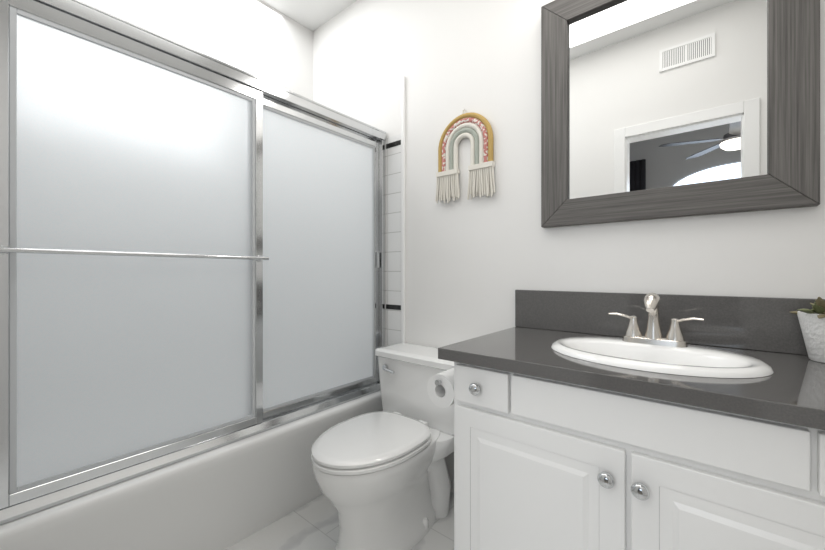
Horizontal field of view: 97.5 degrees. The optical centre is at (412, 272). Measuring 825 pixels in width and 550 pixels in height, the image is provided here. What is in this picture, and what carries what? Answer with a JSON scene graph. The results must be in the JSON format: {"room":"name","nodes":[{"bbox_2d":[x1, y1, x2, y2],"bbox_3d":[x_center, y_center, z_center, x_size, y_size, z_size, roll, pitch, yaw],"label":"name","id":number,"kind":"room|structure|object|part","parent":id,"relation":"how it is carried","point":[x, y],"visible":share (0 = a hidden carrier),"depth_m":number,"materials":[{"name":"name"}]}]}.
{"room":"bathroom","nodes":[
{"label":"bathroom","id":0,"kind":"room"},
{"bbox_2d":[82,0,312,99],"bbox_3d":[-1.243,-0.296,1.902,0.100,2.735,1.626,0,0,40],"label":"wall","id":1,"kind":"structure","parent":0,"point":[262,40],"depth_m":2.10,"materials":[{"name":"white paint"}]},
{"bbox_2d":[261,0,356,30],"bbox_3d":[-0.117,-1.689,1.035,2.940,0.050,1.726,0,0,40],"label":"ceiling","id":2,"kind":"structure","parent":0,"point":[312,15],"depth_m":2.29,"materials":[{"name":"white paint"}]},
{"bbox_2d":[225,491,453,549],"bbox_3d":[-0.117,1.096,1.035,2.940,0.050,1.726,0,0,40],"label":"floor","id":3,"kind":"structure","parent":0,"point":[313,524],"depth_m":1.49,"materials":[{"name":"tile"}]},
{"bbox_2d":[0,391,382,549],"bbox_3d":[-0.872,0.861,1.680,0.735,0.420,1.474,0,0,40],"label":"bathtub","id":4,"kind":"object","parent":3,"relation":"on","point":[225,497],"visible":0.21,"depth_m":1.29,"materials":[{"name":"white ceramic"}]},
{"bbox_2d":[0,0,385,524],"bbox_3d":[-0.628,-0.071,1.479,0.095,1.443,1.474,0,0,40],"label":"shower door","id":5,"kind":"structure","parent":4,"relation":"on","point":[192,252],"depth_m":1.21,"materials":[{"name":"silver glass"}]},
{"bbox_2d":[311,343,453,549],"bbox_3d":[-0.088,0.724,1.517,0.518,0.707,0.730,0,0,40],"label":"toilet","id":6,"kind":"object","parent":3,"relation":"on","point":[382,478],"visible":0.96,"depth_m":1.40,"materials":[{"name":"white ceramic"}]},
{"bbox_2d":[427,341,824,549],"bbox_3d":[0.694,0.667,0.968,1.314,0.809,0.589,0,0,40],"label":"bathroom vanity","id":7,"kind":"object","parent":3,"relation":"on","point":[611,421],"depth_m":0.82,"materials":[{"name":"white paint"}]},
{"bbox_2d":[438,326,824,421],"bbox_3d":[0.740,0.245,0.934,1.240,0.034,0.583,0,0,40],"label":"countertop","id":8,"kind":"structure","parent":7,"relation":"on","point":[806,396],"depth_m":0.81,"materials":[{"name":"grey stone"}]},
{"bbox_2d":[607,293,706,345],"bbox_3d":[0.705,0.134,1.063,0.238,0.154,0.112,0,0,40],"label":"faucet","id":9,"kind":"object","parent":8,"relation":"on","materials":[{"name":"silver metal"}]},
{"bbox_2d":[527,330,790,389],"bbox_3d":[0.644,0.287,0.998,0.500,0.152,0.381,0,0,40],"label":"sink","id":10,"kind":"object","parent":8,"relation":"in","point":[713,361],"depth_m":0.97,"materials":[{"name":"white ceramic"}]},
{"bbox_2d":[790,297,824,362],"bbox_3d":[1.068,0.143,0.920,0.150,0.168,0.133,0,0,40],"label":"plant pot","id":11,"kind":"object","parent":8,"relation":"on","point":[812,323],"visible":1,"depth_m":0.92,"materials":[{"name":"white ceramic"}]},
{"bbox_2d":[313,0,824,492],"bbox_3d":[0.390,-0.296,1.649,2.940,2.735,0.134,0,0,40],"label":"wall","id":12,"kind":"structure","parent":0,"point":[473,264],"depth_m":1.34,"materials":[{"name":"white paint"}]},
{"bbox_2d":[385,134,400,345],"bbox_3d":[-0.362,0.156,2.222,0.790,1.830,0.010,0,0,40],"label":"tiled wall","id":13,"kind":"structure","parent":12,"relation":"attached to","point":[392,239],"depth_m":1.99,"materials":[{"name":"white tile"}]},
{"bbox_2d":[401,76,405,342],"bbox_3d":[-0.050,0.006,1.961,0.026,2.130,0.018,0,0,40],"label":"trim","id":14,"kind":"structure","parent":12,"relation":"attached to","point":[403,209],"depth_m":1.95,"materials":[{"name":"white ceramic"}]},
{"bbox_2d":[435,109,494,202],"bbox_3d":[0.244,-0.557,1.706,0.327,0.434,0.030,0,0,40],"label":"wall hanging","id":15,"kind":"object","parent":12,"relation":"attached to","point":[475,129],"depth_m":1.68,"materials":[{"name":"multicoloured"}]},
{"bbox_3d":[0.818,-0.628,1.228,0.755,0.889,0.031,0,0,40],"label":"framed mirror","id":16,"kind":"part","parent":12,"relation":"part of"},
{"bbox_2d":[515,290,824,353],"bbox_3d":[0.919,0.149,1.150,1.240,0.156,0.020,0,0,40],"label":"backsplash","id":17,"kind":"structure","parent":0,"relation":"attached to","point":[769,323],"depth_m":1.15,"materials":[{"name":"grey stone"}]}
]}

